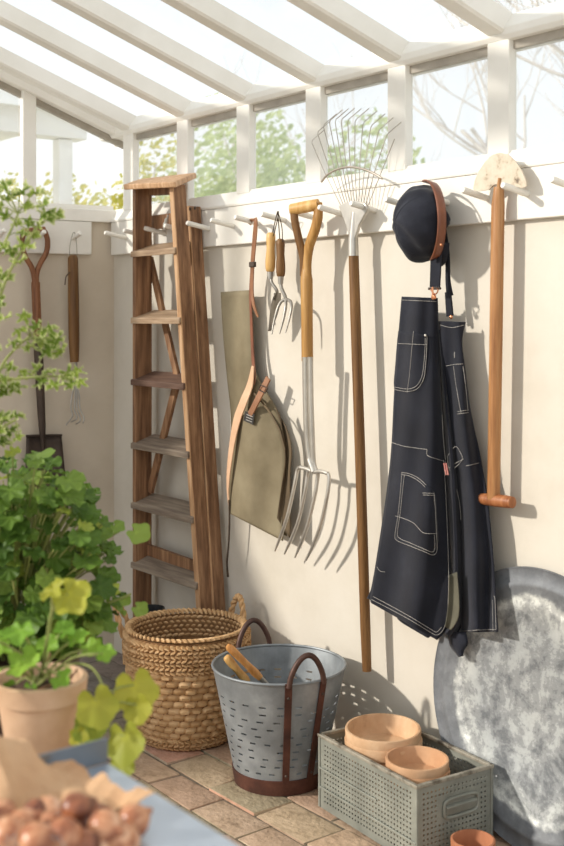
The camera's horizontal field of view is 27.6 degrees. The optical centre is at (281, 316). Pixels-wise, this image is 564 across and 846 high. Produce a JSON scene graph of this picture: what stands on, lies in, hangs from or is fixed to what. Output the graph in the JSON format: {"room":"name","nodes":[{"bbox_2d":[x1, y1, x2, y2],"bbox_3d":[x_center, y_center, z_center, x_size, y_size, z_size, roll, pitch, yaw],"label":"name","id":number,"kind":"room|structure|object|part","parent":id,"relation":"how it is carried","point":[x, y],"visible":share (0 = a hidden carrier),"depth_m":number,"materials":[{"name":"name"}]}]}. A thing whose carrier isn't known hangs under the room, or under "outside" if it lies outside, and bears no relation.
{"room":"greenhouse","nodes":[
{"label":"greenhouse","id":0,"kind":"room"},
{"bbox_2d":[0,636,79,736],"bbox_3d":[-0.513,0.730,2.250,0.232,0.160,0.232,0,0,-38],"label":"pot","id":1,"kind":"object","parent":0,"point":[4,660],"depth_m":2.21,"materials":[{"name":"beige ceramic"}]},
{"bbox_2d":[0,222,113,653],"bbox_3d":[-2.885,0.470,3.311,5.350,1.740,0.130,0,0,-30],"label":"wall","id":2,"kind":"structure","parent":0,"point":[88,446],"depth_m":4.43,"materials":[{"name":"paint"}]},
{"bbox_2d":[3,201,18,205],"bbox_3d":[-1.405,-0.834,4.102,0.941,0.844,0.030,0,0,-30],"label":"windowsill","id":3,"kind":"structure","parent":2,"relation":"in","point":[4,202],"depth_m":4.31,"materials":[{"name":"white paint"}]},
{"bbox_2d":[20,90,35,205],"bbox_3d":[-0.959,-0.637,4.342,0.052,0.475,0.042,0,0,-30],"label":"trim","id":4,"kind":"structure","parent":2,"relation":"attached to","point":[27,100],"depth_m":4.33,"materials":[{"name":"white paint"}]},
{"bbox_2d":[0,218,90,254],"bbox_3d":[-1.199,-0.303,4.141,1.101,0.127,0.094,0,0,-30],"label":"peg rail","id":5,"kind":"object","parent":2,"relation":"attached to","point":[60,234],"visible":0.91,"depth_m":4.37,"materials":[{"name":"paint"}]},
{"bbox_2d":[20,226,68,514],"bbox_3d":[-0.893,0.202,4.308,0.185,1.082,0.043,0,0,-30],"label":"spade","id":6,"kind":"object","parent":5,"relation":"hanging from","point":[42,441],"visible":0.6,"depth_m":4.29,"materials":[{"name":"brown wood"}]},
{"bbox_3d":[-0.942,-0.203,4.278,0.071,0.221,0.022,0,0,-30],"label":"yoke arm","id":7,"kind":"part","parent":6,"relation":"part of","materials":[{"name":"brown wood"}]},
{"bbox_2d":[33,343,45,450],"bbox_3d":[-0.905,0.296,4.300,0.050,0.408,0.035,0,0,-38],"label":"socket","id":8,"kind":"object","parent":6,"relation":"attached to","point":[39,440],"depth_m":4.29,"materials":[{"name":"metal"}]},
{"bbox_3d":[-0.898,-0.209,4.303,0.064,0.233,0.022,0,0,-30],"label":"yoke arm","id":9,"kind":"part","parent":6,"relation":"part of","materials":[{"name":"brown wood"}]},
{"bbox_3d":[-0.888,0.593,4.311,0.173,0.300,0.043,0,0,-30],"label":"blade","id":10,"kind":"part","parent":6,"relation":"part of","materials":[{"name":"metal"}]},
{"bbox_2d":[64,232,84,424],"bbox_3d":[-0.793,0.041,4.353,0.079,0.731,0.067,0,0,-37],"label":"hand cultivator","id":11,"kind":"object","parent":5,"relation":"hanging from","point":[73,276],"visible":0.89,"depth_m":4.35,"materials":[{"name":"brown wood"}]},
{"bbox_3d":[-0.791,-0.032,4.369,0.043,0.407,0.043,0,0,-38],"label":"handle","id":12,"kind":"part","parent":11,"relation":"part of","materials":[{"name":"brown wood"}]},
{"bbox_2d":[0,205,115,222],"bbox_3d":[-2.855,-0.392,3.309,5.000,0.048,0.142,0,0,-30],"label":"trim","id":13,"kind":"structure","parent":2,"relation":"attached to","point":[71,214],"depth_m":4.40,"materials":[{"name":"white paint"}]},
{"bbox_2d":[36,202,112,209],"bbox_3d":[-0.804,-0.637,4.444,0.313,0.450,0.030,0,0,-30],"label":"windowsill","id":14,"kind":"structure","parent":2,"relation":"in","point":[49,204],"depth_m":4.44,"materials":[{"name":"white paint"}]},
{"bbox_2d":[0,0,512,130],"bbox_3d":[-0.651,-1.226,2.564,2.460,1.052,3.943,0,0,-37],"label":"ceiling","id":15,"kind":"structure","parent":0,"point":[489,17],"depth_m":3.60,"materials":[{"name":"white paint"}]},
{"bbox_2d":[0,69,122,140],"bbox_3d":[-1.662,-1.214,3.943,2.400,1.049,0.080,0,0,-30],"label":"trim","id":16,"kind":"structure","parent":15,"relation":"attached to","point":[5,77],"depth_m":4.37,"materials":[{"name":"white paint"}]},
{"bbox_2d":[0,81,122,148],"bbox_3d":[-1.669,-1.167,3.954,2.400,1.005,0.022,0,0,-30],"label":"trim","id":17,"kind":"structure","parent":16,"relation":"attached to","point":[72,120],"depth_m":4.43,"materials":[{"name":"white wood"}]},
{"bbox_2d":[99,0,563,146],"bbox_3d":[0.548,-0.724,2.970,0.072,0.086,4.100,0,0,-37],"label":"roof beam","id":18,"kind":"structure","parent":15,"relation":"attached to","point":[548,17],"depth_m":3.32,"materials":[{"name":"white paint"}]},
{"bbox_2d":[77,651,511,845],"bbox_3d":[-0.726,1.317,2.147,3.026,0.039,5.274,0,0,-37],"label":"floor","id":19,"kind":"structure","parent":0,"point":[201,783],"depth_m":3.10,"materials":[{"name":"tile"}]},
{"bbox_2d":[38,738,238,845],"bbox_3d":[-0.319,0.915,0.890,0.840,0.769,0.775,0,0,-37],"label":"table","id":20,"kind":"object","parent":19,"relation":"on","point":[169,825],"visible":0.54,"depth_m":1.31,"materials":[{"name":"blue wood"}]},
{"bbox_2d":[0,736,154,812],"bbox_3d":[-0.249,0.522,1.220,0.247,0.076,0.382,0,0,-17],"label":"paper","id":21,"kind":"object","parent":20,"relation":"on","point":[24,776],"visible":0.56,"depth_m":1.34,"materials":[{"name":"brown paper"}]},
{"bbox_2d":[0,798,17,816],"bbox_3d":[-0.303,0.541,1.246,0.036,0.036,0.035,0,0,-14],"label":"bulb","id":22,"kind":"object","parent":21,"relation":"on","point":[7,806],"visible":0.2,"depth_m":1.24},
{"bbox_2d":[0,815,26,845],"bbox_3d":[-0.276,0.528,1.166,0.041,0.043,0.045,0,0,20],"label":"bulb","id":23,"kind":"object","parent":21,"relation":"on","point":[11,826],"visible":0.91,"depth_m":1.16,"materials":[{"name":"brown plant"}]},
{"bbox_2d":[11,808,42,823],"bbox_3d":[-0.269,0.527,1.191,0.035,0.034,0.034,0,0,29],"label":"bulb","id":24,"kind":"object","parent":21,"relation":"on","point":[27,815],"visible":0.35,"depth_m":1.19,"materials":[{"name":"brown plant"}]},
{"bbox_2d":[23,798,44,811],"bbox_3d":[-0.266,0.542,1.247,0.036,0.038,0.041,0,0,41],"label":"bulb","id":25,"kind":"object","parent":21,"relation":"on","point":[35,804],"visible":0.28,"depth_m":1.24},
{"bbox_2d":[14,821,55,845],"bbox_3d":[-0.247,0.528,1.154,0.039,0.040,0.039,0,0,42],"label":"bulb","id":26,"kind":"object","parent":21,"relation":"on","point":[35,833],"visible":1,"depth_m":1.15,"materials":[{"name":"brown plant"}]},
{"bbox_2d":[40,795,61,811],"bbox_3d":[-0.255,0.542,1.254,0.037,0.038,0.041,0,0,-7],"label":"bulb","id":27,"kind":"object","parent":21,"relation":"on","point":[52,803],"visible":0.17,"depth_m":1.25,"materials":[{"name":"brown plant"}]},
{"bbox_2d":[40,811,61,824],"bbox_3d":[-0.243,0.542,1.218,0.034,0.034,0.034,0,0,-4],"label":"bulb","id":28,"kind":"object","parent":21,"relation":"on","point":[47,817],"visible":0.15,"depth_m":1.21,"materials":[{"name":"brown plant"}]},
{"bbox_2d":[50,816,83,845],"bbox_3d":[-0.220,0.528,1.164,0.045,0.043,0.041,0,0,-38],"label":"bulb","id":29,"kind":"object","parent":21,"relation":"on","point":[69,832],"visible":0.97,"depth_m":1.15,"materials":[{"name":"brown plant"}]},
{"bbox_2d":[56,792,97,826],"bbox_3d":[-0.221,0.528,1.229,0.039,0.038,0.036,0,0,11],"label":"bulb","id":30,"kind":"object","parent":21,"relation":"on","point":[78,806],"visible":0.71,"depth_m":1.22,"materials":[{"name":"brown plant"}]},
{"bbox_2d":[80,828,100,845],"bbox_3d":[-0.203,0.542,1.170,0.038,0.040,0.038,0,0,22],"label":"bulb","id":31,"kind":"object","parent":21,"relation":"on","point":[89,839],"visible":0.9,"depth_m":1.16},
{"bbox_2d":[83,802,111,827],"bbox_3d":[-0.211,0.542,1.241,0.041,0.041,0.040,0,0,35],"label":"bulb","id":32,"kind":"object","parent":21,"relation":"on","point":[98,806],"visible":0.17,"depth_m":1.24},
{"bbox_2d":[89,830,108,845],"bbox_3d":[-0.189,0.541,1.182,0.033,0.038,0.034,0,0,-22],"label":"bulb","id":33,"kind":"object","parent":21,"relation":"on","point":[103,843],"visible":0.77,"depth_m":1.17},
{"bbox_2d":[87,808,125,842],"bbox_3d":[-0.183,0.528,1.187,0.038,0.040,0.042,0,0,-16],"label":"bulb","id":34,"kind":"object","parent":21,"relation":"on","point":[107,823],"visible":0.88,"depth_m":1.18,"materials":[{"name":"brown plant"}]},
{"bbox_2d":[109,820,140,845],"bbox_3d":[-0.167,0.542,1.189,0.040,0.042,0.045,0,0,17],"label":"bulb","id":35,"kind":"object","parent":21,"relation":"on","point":[131,837],"visible":0.55,"depth_m":1.18,"materials":[{"name":"brown plant"}]},
{"bbox_2d":[119,802,152,837],"bbox_3d":[-0.161,0.542,1.234,0.040,0.038,0.037,0,0,3],"label":"bulb","id":36,"kind":"object","parent":21,"relation":"on","point":[137,814],"visible":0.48,"depth_m":1.23,"materials":[{"name":"brown plant"}]},
{"bbox_2d":[148,604,164,612],"bbox_3d":[-0.439,1.135,3.836,0.096,0.330,0.096,0,0,-37],"label":"bucket","id":37,"kind":"object","parent":19,"relation":"on","point":[151,607],"visible":0.16,"depth_m":3.88,"materials":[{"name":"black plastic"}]},
{"bbox_2d":[123,173,225,616],"bbox_3d":[-0.410,0.393,4.019,0.162,1.815,0.586,0,0,-37],"label":"stepladder","id":38,"kind":"object","parent":19,"relation":"on","point":[203,573],"visible":0.8,"depth_m":3.93,"materials":[{"name":"brown wood"}]},
{"bbox_3d":[-0.249,0.460,3.896,0.047,1.681,0.197,0,0,-41],"label":"leg","id":39,"kind":"part","parent":38,"relation":"part of","materials":[{"name":"brown wood"}]},
{"bbox_2d":[112,593,250,750],"bbox_3d":[-0.292,1.098,3.589,0.414,0.415,0.403,0,0,-42],"label":"wicker basket","id":40,"kind":"object","parent":19,"relation":"on","point":[178,650],"visible":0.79,"depth_m":3.43,"materials":[{"name":"wicker"}]},
{"bbox_3d":[-0.504,0.947,3.624,0.059,0.112,0.090,0,0,11],"label":"handle","id":41,"kind":"part","parent":40,"relation":"part of","materials":[{"name":"wicker"}]},
{"bbox_3d":[-0.144,0.947,3.710,0.031,0.110,0.089,0,0,-38],"label":"handle","id":42,"kind":"part","parent":40,"relation":"part of","materials":[{"name":"wicker"}]},
{"bbox_2d":[211,618,346,795],"bbox_3d":[-0.009,1.097,3.243,0.380,0.405,0.401,0,0,-37],"label":"bucket","id":43,"kind":"object","parent":19,"relation":"on","point":[257,767],"visible":0.9,"depth_m":3.12,"materials":[{"name":"metal"}]},
{"bbox_2d":[224,654,278,753],"bbox_3d":[-0.085,1.109,3.267,0.161,0.299,0.047,0,0,-8],"label":"tool","id":44,"kind":"object","parent":43,"relation":"in","point":[228,659],"visible":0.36,"depth_m":3.26,"materials":[{"name":"brown wood"}]},
{"bbox_3d":[-0.128,1.002,3.268,0.076,0.085,0.025,0,0,-1],"label":"handle","id":45,"kind":"part","parent":44,"relation":"part of","materials":[{"name":"brown wood"}]},
{"bbox_3d":[-0.047,1.165,3.272,0.068,0.186,0.054,0,0,-38],"label":"blade","id":46,"kind":"part","parent":44,"relation":"part of","materials":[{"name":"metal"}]},
{"bbox_3d":[-0.084,0.940,3.417,0.119,0.092,0.022,0,0,-24],"label":"handle","id":47,"kind":"part","parent":43,"relation":"part of","materials":[{"name":"brown leather"}]},
{"bbox_2d":[226,644,282,746],"bbox_3d":[-0.067,1.088,3.264,0.184,0.330,0.050,0,0,0],"label":"tool","id":48,"kind":"object","parent":43,"relation":"in","point":[230,648],"visible":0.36,"depth_m":3.25,"materials":[{"name":"orange wood"}]},
{"bbox_3d":[-0.107,0.977,3.257,0.106,0.108,0.024,0,0,-11],"label":"handle","id":49,"kind":"part","parent":48,"relation":"part of","materials":[{"name":"orange wood"}]},
{"bbox_3d":[0.067,0.940,3.069,0.119,0.092,0.022,0,0,-24],"label":"handle","id":50,"kind":"part","parent":43,"relation":"part of","materials":[{"name":"brown leather"}]},
{"bbox_2d":[317,727,493,845],"bbox_3d":[0.310,1.203,2.947,0.248,0.194,0.418,0,0,-33],"label":"crate","id":51,"kind":"object","parent":19,"relation":"on","point":[459,809],"visible":0.86,"depth_m":2.83,"materials":[{"name":"grey paint"}]},
{"bbox_3d":[0.200,1.205,3.118,0.236,0.190,0.001,0,0,-33],"label":"panel","id":52,"kind":"part","parent":51,"relation":"part of","materials":[{"name":"grey paint"}]},
{"bbox_3d":[0.210,1.205,2.885,0.001,0.190,0.402,0,0,-33],"label":"panel","id":53,"kind":"part","parent":51,"relation":"part of","materials":[{"name":"grey paint"}]},
{"bbox_2d":[349,759,388,822],"bbox_3d":[0.265,1.212,3.020,0.199,0.162,0.199,0,0,16],"label":"pan","id":54,"kind":"object","parent":51,"relation":"on","point":[382,764],"visible":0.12,"depth_m":2.94,"materials":[{"name":"grey metal"}]},
{"bbox_2d":[344,736,422,763],"bbox_3d":[0.266,1.133,3.017,0.205,0.060,0.205,0,0,-22],"label":"pan","id":55,"kind":"object","parent":54,"relation":"on","point":[377,756],"visible":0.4,"depth_m":2.92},
{"bbox_2d":[345,713,420,751],"bbox_3d":[0.265,1.106,3.016,0.200,0.066,0.199,0,0,-26],"label":"pan","id":56,"kind":"object","parent":55,"relation":"on","point":[382,732],"visible":0.84,"depth_m":3.07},
{"bbox_2d":[388,767,449,845],"bbox_3d":[0.338,1.206,2.857,0.160,0.174,0.160,0,0,-24],"label":"pan","id":57,"kind":"object","parent":51,"relation":"on","point":[448,772],"visible":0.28,"depth_m":2.80,"materials":[{"name":"grey metal"}]},
{"bbox_2d":[385,745,448,779],"bbox_3d":[0.336,1.120,2.859,0.158,0.050,0.158,0,1,1],"label":"pan","id":58,"kind":"object","parent":57,"relation":"on","point":[417,762],"visible":0.78,"depth_m":2.90,"materials":[{"name":"orange ceramic"}]},
{"bbox_3d":[0.408,1.205,3.013,0.001,0.190,0.402,0,0,-33],"label":"panel","id":59,"kind":"part","parent":51,"relation":"part of","materials":[{"name":"grey paint"}]},
{"bbox_3d":[0.418,1.205,2.780,0.236,0.190,0.001,0,0,-33],"label":"panel","id":60,"kind":"part","parent":51,"relation":"part of","materials":[{"name":"grey paint"}]},
{"bbox_3d":[0.434,1.182,2.785,0.117,0.054,0.008,0,0,-33],"label":"handle","id":61,"kind":"part","parent":51,"relation":"part of","materials":[{"name":"grey paint"}]},
{"bbox_3d":[0.435,1.187,2.784,0.100,0.026,0.009,0,0,-33],"label":"grip plate","id":62,"kind":"part","parent":51,"relation":"part of","materials":[{"name":"grey paint"}]},
{"bbox_2d":[450,829,495,845],"bbox_3d":[0.448,1.262,2.699,0.105,0.076,0.105,0,0,-37],"label":"flower pot","id":63,"kind":"object","parent":19,"relation":"on","point":[465,837],"visible":1,"depth_m":2.73,"materials":[{"name":"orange ceramic"}]},
{"bbox_2d":[433,566,563,845],"bbox_3d":[0.615,0.955,2.785,0.046,0.689,0.690,0,0,-37],"label":"disc","id":64,"kind":"object","parent":19,"relation":"on","point":[500,702],"visible":0.7,"depth_m":2.83,"materials":[{"name":"grey metal"}]},
{"bbox_3d":[-0.513,1.055,2.250,0.277,0.490,0.276,0,0,-37],"label":"plant stand","id":65,"kind":"object","parent":19,"relation":"on","visible":0},
{"bbox_2d":[0,446,150,736],"bbox_3d":[-0.535,0.526,2.256,0.575,0.566,0.361,0,0,2],"label":"leafy pelargonium","id":66,"kind":"object","parent":65,"relation":"on","point":[27,567],"visible":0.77,"depth_m":2.15,"materials":[{"name":"green plant"}]},
{"bbox_3d":[-0.369,0.991,1.739,0.142,0.619,0.144,0,0,-37],"label":"plant stand","id":67,"kind":"object","parent":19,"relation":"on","visible":0},
{"bbox_2d":[0,577,159,775],"bbox_3d":[-0.315,0.533,1.729,0.270,0.296,0.177,0,0,5],"label":"small pelargonium","id":68,"kind":"object","parent":67,"relation":"on","point":[46,704],"visible":0.99,"depth_m":1.69,"materials":[{"name":"plant"}]},
{"bbox_2d":[0,663,87,754],"bbox_3d":[-0.368,0.614,1.750,0.144,0.134,0.144,0,0,-38],"label":"pot","id":69,"kind":"object","parent":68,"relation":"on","point":[32,709],"depth_m":1.70,"materials":[{"name":"ceramic"}]},
{"bbox_3d":[-0.726,1.025,2.120,0.183,0.550,0.185,0,0,-37],"label":"plant stand","id":70,"kind":"object","parent":19,"relation":"on","visible":0},
{"bbox_2d":[0,178,88,447],"bbox_3d":[-0.586,0.244,2.137,0.455,1.010,0.172,0,0,-7],"label":"foliage","id":71,"kind":"object","parent":70,"relation":"on","point":[51,342],"visible":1,"depth_m":2.12,"materials":[{"name":"plant"}]},
{"bbox_2d":[114,217,563,817],"bbox_3d":[0.528,0.470,3.081,0.150,1.740,4.300,0,0,-37],"label":"wall","id":72,"kind":"structure","parent":0,"point":[314,601],"depth_m":3.39,"materials":[{"name":"paint"}]},
{"bbox_2d":[123,133,138,210],"bbox_3d":[-0.580,-0.556,4.418,0.031,0.296,0.074,0,0,-37],"label":"trim","id":73,"kind":"structure","parent":72,"relation":"attached to","point":[130,144],"depth_m":4.40,"materials":[{"name":"white paint"}]},
{"bbox_2d":[136,124,176,139],"bbox_3d":[-0.455,-0.560,4.271,0.016,0.278,0.313,0,0,-37],"label":"window","id":74,"kind":"structure","parent":72,"relation":"in","point":[172,128],"depth_m":4.27,"materials":[{"name":"white wood"}]},
{"bbox_2d":[177,119,193,201],"bbox_3d":[-0.345,-0.556,4.113,0.031,0.296,0.074,0,0,-37],"label":"trim","id":75,"kind":"structure","parent":72,"relation":"attached to","point":[185,130],"depth_m":4.09,"materials":[{"name":"white paint"}]},
{"bbox_2d":[192,109,235,126],"bbox_3d":[-0.224,-0.560,3.971,0.016,0.278,0.300,0,0,-37],"label":"trim","id":76,"kind":"structure","parent":72,"relation":"in","point":[229,114],"depth_m":3.97,"materials":[{"name":"white wood"}]},
{"bbox_2d":[236,104,255,193],"bbox_3d":[-0.119,-0.556,3.817,0.031,0.296,0.074,0,0,-37],"label":"trim","id":77,"kind":"structure","parent":72,"relation":"attached to","point":[245,116],"depth_m":3.79,"materials":[{"name":"white paint"}]},
{"bbox_2d":[253,92,305,111],"bbox_3d":[0.001,-0.560,3.677,0.016,0.278,0.297,0,0,-37],"label":"trim","id":78,"kind":"structure","parent":72,"relation":"in","point":[299,97],"depth_m":3.68,"materials":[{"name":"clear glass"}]},
{"bbox_2d":[306,86,327,183],"bbox_3d":[0.106,-0.556,3.525,0.031,0.296,0.074,0,0,-37],"label":"trim","id":79,"kind":"structure","parent":72,"relation":"attached to","point":[316,98],"depth_m":3.50,"materials":[{"name":"white paint"}]},
{"bbox_2d":[104,163,563,254],"bbox_3d":[0.247,-0.304,3.231,0.112,0.127,3.100,0,0,-37],"label":"peg rail","id":80,"kind":"object","parent":72,"relation":"attached to","point":[543,196],"visible":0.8,"depth_m":3.28,"materials":[{"name":"paint"}]},
{"bbox_2d":[221,217,291,576],"bbox_3d":[-0.092,0.270,3.678,0.058,1.174,0.421,0,0,-37],"label":"tool bag","id":81,"kind":"object","parent":80,"relation":"hanging from","point":[259,460],"visible":0.99,"depth_m":3.67,"materials":[{"name":"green fabric"}]},
{"bbox_3d":[-0.098,0.298,3.713,0.025,0.769,0.357,0,0,-38],"label":"panel","id":82,"kind":"part","parent":81,"relation":"part of","materials":[{"name":"green fabric"}]},
{"bbox_2d":[265,211,280,330],"bbox_3d":[-0.029,-0.140,3.555,0.046,0.369,0.084,0,0,7],"label":"trowel","id":83,"kind":"object","parent":80,"relation":"hanging from","point":[270,237],"visible":0.94,"depth_m":3.55,"materials":[{"name":"brown wood"}]},
{"bbox_3d":[-0.035,-0.200,3.557,0.030,0.123,0.033,0,0,-38],"label":"handle","id":84,"kind":"part","parent":83,"relation":"part of","materials":[{"name":"brown wood"}]},
{"bbox_3d":[-0.020,-0.015,3.567,0.039,0.119,0.056,0,0,-10],"label":"blade","id":85,"kind":"part","parent":83,"relation":"part of","materials":[{"name":"metal"}]},
{"bbox_2d":[271,214,292,334],"bbox_3d":[0.007,-0.135,3.511,0.050,0.377,0.092,0,0,-37],"label":"fork","id":86,"kind":"object","parent":80,"relation":"hanging from","point":[280,243],"visible":1,"depth_m":3.53,"materials":[{"name":"brown wood"}]},
{"bbox_3d":[-0.004,-0.182,3.542,0.028,0.117,0.029,0,0,-38],"label":"handle","id":87,"kind":"part","parent":86,"relation":"part of","materials":[{"name":"brown wood"}]},
{"bbox_2d":[274,199,330,560],"bbox_3d":[0.043,0.190,3.420,0.068,1.071,0.272,0,0,-37],"label":"fork","id":88,"kind":"object","parent":80,"relation":"hanging from","point":[305,252],"visible":0.98,"depth_m":3.39,"materials":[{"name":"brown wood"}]},
{"bbox_3d":[0.051,-0.219,3.408,0.054,0.198,0.032,0,0,-19],"label":"yoke arm","id":89,"kind":"part","parent":88,"relation":"part of","materials":[{"name":"brown wood"}]},
{"bbox_3d":[0.089,-0.222,3.385,0.027,0.226,0.088,0,0,-38],"label":"yoke arm","id":90,"kind":"part","parent":88,"relation":"part of","materials":[{"name":"brown wood"}]},
{"bbox_2d":[312,108,401,671],"bbox_3d":[0.206,0.194,3.293,0.052,1.604,0.363,0,0,-37],"label":"rake","id":91,"kind":"object","parent":80,"relation":"hanging from","point":[353,217],"visible":0.99,"depth_m":3.25,"materials":[{"name":"brown wood"}]},
{"bbox_2d":[348,212,358,255],"bbox_3d":[0.204,-0.237,3.278,0.031,0.126,0.033,0,0,-38],"label":"socket","id":92,"kind":"object","parent":91,"relation":"attached to","point":[353,217],"depth_m":3.27,"materials":[{"name":"metal"}]},
{"bbox_3d":[0.206,-0.277,3.274,0.012,0.105,0.125,0,0,-38],"label":"head plate","id":93,"kind":"part","parent":91,"relation":"part of","materials":[{"name":"metal"}]},
{"bbox_3d":[0.221,0.402,3.256,0.029,1.187,0.085,0,0,-38],"label":"handle","id":94,"kind":"part","parent":91,"relation":"part of","materials":[{"name":"brown wood"}]},
{"bbox_2d":[392,179,449,266],"bbox_3d":[0.358,-0.246,2.995,0.132,0.227,0.193,0,0,-14],"label":"hat","id":95,"kind":"object","parent":80,"relation":"hanging from","point":[421,219],"visible":0.98,"depth_m":2.94,"materials":[{"name":"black fabric"}]},
{"bbox_2d":[367,229,497,656],"bbox_3d":[0.372,0.291,3.002,0.117,1.167,0.477,0,0,-37],"label":"apron","id":96,"kind":"object","parent":80,"relation":"hanging from","point":[434,572],"visible":0.99,"depth_m":2.97,"materials":[{"name":"fabric"}]},
{"bbox_3d":[0.331,0.388,3.041,0.097,0.886,0.270,0,0,-38],"label":"panel","id":97,"kind":"part","parent":96,"relation":"part of","materials":[{"name":"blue fabric"}]},
{"bbox_3d":[0.476,0.411,2.928,0.049,0.802,0.236,0,0,-25],"label":"panel","id":98,"kind":"part","parent":96,"relation":"part of","materials":[{"name":"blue fabric"}]},
{"bbox_2d":[473,153,526,507],"bbox_3d":[0.544,0.033,2.852,0.033,0.880,0.174,0,0,-37],"label":"lawn edger","id":99,"kind":"object","parent":80,"relation":"hanging from","point":[499,168],"depth_m":2.85,"materials":[{"name":"brown wood"}]},
{"bbox_2d":[497,178,500,189],"bbox_3d":[0.539,-0.312,2.856,0.026,0.066,0.027,0,0,-38],"label":"socket","id":100,"kind":"object","parent":99,"relation":"attached to","point":[498,179],"depth_m":2.84,"materials":[{"name":"brown wood"}]},
{"bbox_3d":[0.539,-0.359,2.848,0.004,0.094,0.174,0,0,-38],"label":"blade","id":101,"kind":"part","parent":99,"relation":"part of","materials":[{"name":"white metal"}]},
{"bbox_2d":[111,143,563,222],"bbox_3d":[0.596,-0.395,2.957,0.153,0.054,4.020,0,0,-37],"label":"trim","id":102,"kind":"structure","parent":72,"relation":"attached to","point":[550,154],"depth_m":3.29,"materials":[{"name":"white paint"}]},
{"bbox_2d":[325,72,387,94],"bbox_3d":[0.227,-0.560,3.383,0.016,0.278,0.299,0,0,-37],"label":"trim","id":103,"kind":"structure","parent":72,"relation":"in","point":[382,77],"depth_m":3.38,"materials":[{"name":"wood"}]},
{"bbox_2d":[388,65,412,171],"bbox_3d":[0.332,-0.556,3.230,0.031,0.296,0.074,0,0,-37],"label":"trim","id":104,"kind":"structure","parent":72,"relation":"attached to","point":[400,80],"depth_m":3.21,"materials":[{"name":"white paint"}]},
{"bbox_2d":[410,47,487,74],"bbox_3d":[0.454,-0.560,3.087,0.016,0.278,0.304,0,0,-37],"label":"window","id":105,"kind":"structure","parent":72,"relation":"in","point":[480,53],"depth_m":3.08,"materials":[{"name":"wood"}]},
{"bbox_2d":[488,39,516,157],"bbox_3d":[0.561,-0.556,2.932,0.031,0.296,0.074,0,0,-37],"label":"trim","id":106,"kind":"structure","parent":72,"relation":"attached to","point":[502,58],"depth_m":2.91,"materials":[{"name":"white paint"}]},
{"bbox_2d":[513,28,563,49],"bbox_3d":[0.681,-0.560,2.790,0.016,0.278,0.300,0,0,-37],"label":"window","id":107,"kind":"structure","parent":72,"relation":"in","point":[558,34],"depth_m":2.84,"materials":[{"name":"wood"}]},
{"label":"outside","id":108,"kind":"structure","parent":0,"visible":0},
{"bbox_3d":[-0.289,1.440,7.307,60.000,0.100,60.000,0,0,-37],"label":"ground","id":109,"kind":"structure","parent":108,"visible":0},
{"bbox_2d":[0,171,43,204],"bbox_3d":[-1.977,0.117,9.282,0.798,2.549,0.832,0,0,-37],"label":"shrub","id":110,"kind":"object","parent":109,"relation":"on","point":[9,173],"visible":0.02,"depth_m":9.11,"materials":[{"name":"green plant"}]},
{"bbox_2d":[0,89,86,203],"bbox_3d":[-2.421,-0.090,6.333,2.380,3.000,1.350,0,0,-37],"label":"pergola","id":111,"kind":"object","parent":109,"relation":"on","point":[63,134],"visible":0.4,"depth_m":6.51,"materials":[{"name":"white wood"}]},
{"bbox_3d":[-1.253,0.200,6.567,0.085,2.420,0.085,0,0,-38],"label":"post","id":112,"kind":"part","parent":111,"relation":"part of","materials":[{"name":"white wood"}]},
{"bbox_2d":[36,134,176,209],"bbox_3d":[-1.255,0.002,8.206,1.267,2.798,1.226,0,0,14],"label":"shrub","id":113,"kind":"object","parent":109,"relation":"on","point":[115,200],"visible":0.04,"depth_m":8.28,"materials":[{"name":"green plant"}]},
{"bbox_2d":[153,159,216,201],"bbox_3d":[-1.506,-0.189,13.179,2.282,3.190,2.221,0,0,-23],"label":"shrub","id":114,"kind":"object","parent":109,"relation":"on","point":[167,171],"visible":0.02,"depth_m":12.55,"materials":[{"name":"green plant"}]},
{"bbox_2d":[168,93,424,197],"bbox_3d":[0.149,-0.398,10.542,2.356,3.591,2.405,0,0,-37],"label":"trees","id":115,"kind":"object","parent":109,"relation":"on","point":[266,178],"visible":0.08,"depth_m":10.20,"materials":[{"name":"green plant"}]},
{"bbox_2d":[194,44,446,180],"bbox_3d":[0.047,-1.481,17.300,4.246,5.747,2.900,0,0,28],"label":"bare tree","id":116,"kind":"object","parent":109,"relation":"on","point":[360,120],"visible":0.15,"depth_m":16.97,"materials":[{"name":"grey plant"}]},
{"bbox_2d":[413,0,563,155],"bbox_3d":[3.391,-1.670,13.242,4.634,6.126,3.290,0,0,7],"label":"bare tree","id":117,"kind":"object","parent":109,"relation":"on","point":[483,148],"visible":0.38,"depth_m":13.38,"materials":[{"name":"grey plant"}]},
{"bbox_2d":[447,0,563,77],"bbox_3d":[2.575,-1.578,8.067,3.094,5.942,4.338,0,0,-37],"label":"bare tree","id":118,"kind":"object","parent":109,"relation":"on","point":[554,46],"visible":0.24,"depth_m":9.10,"materials":[{"name":"grey plant"}]}
]}

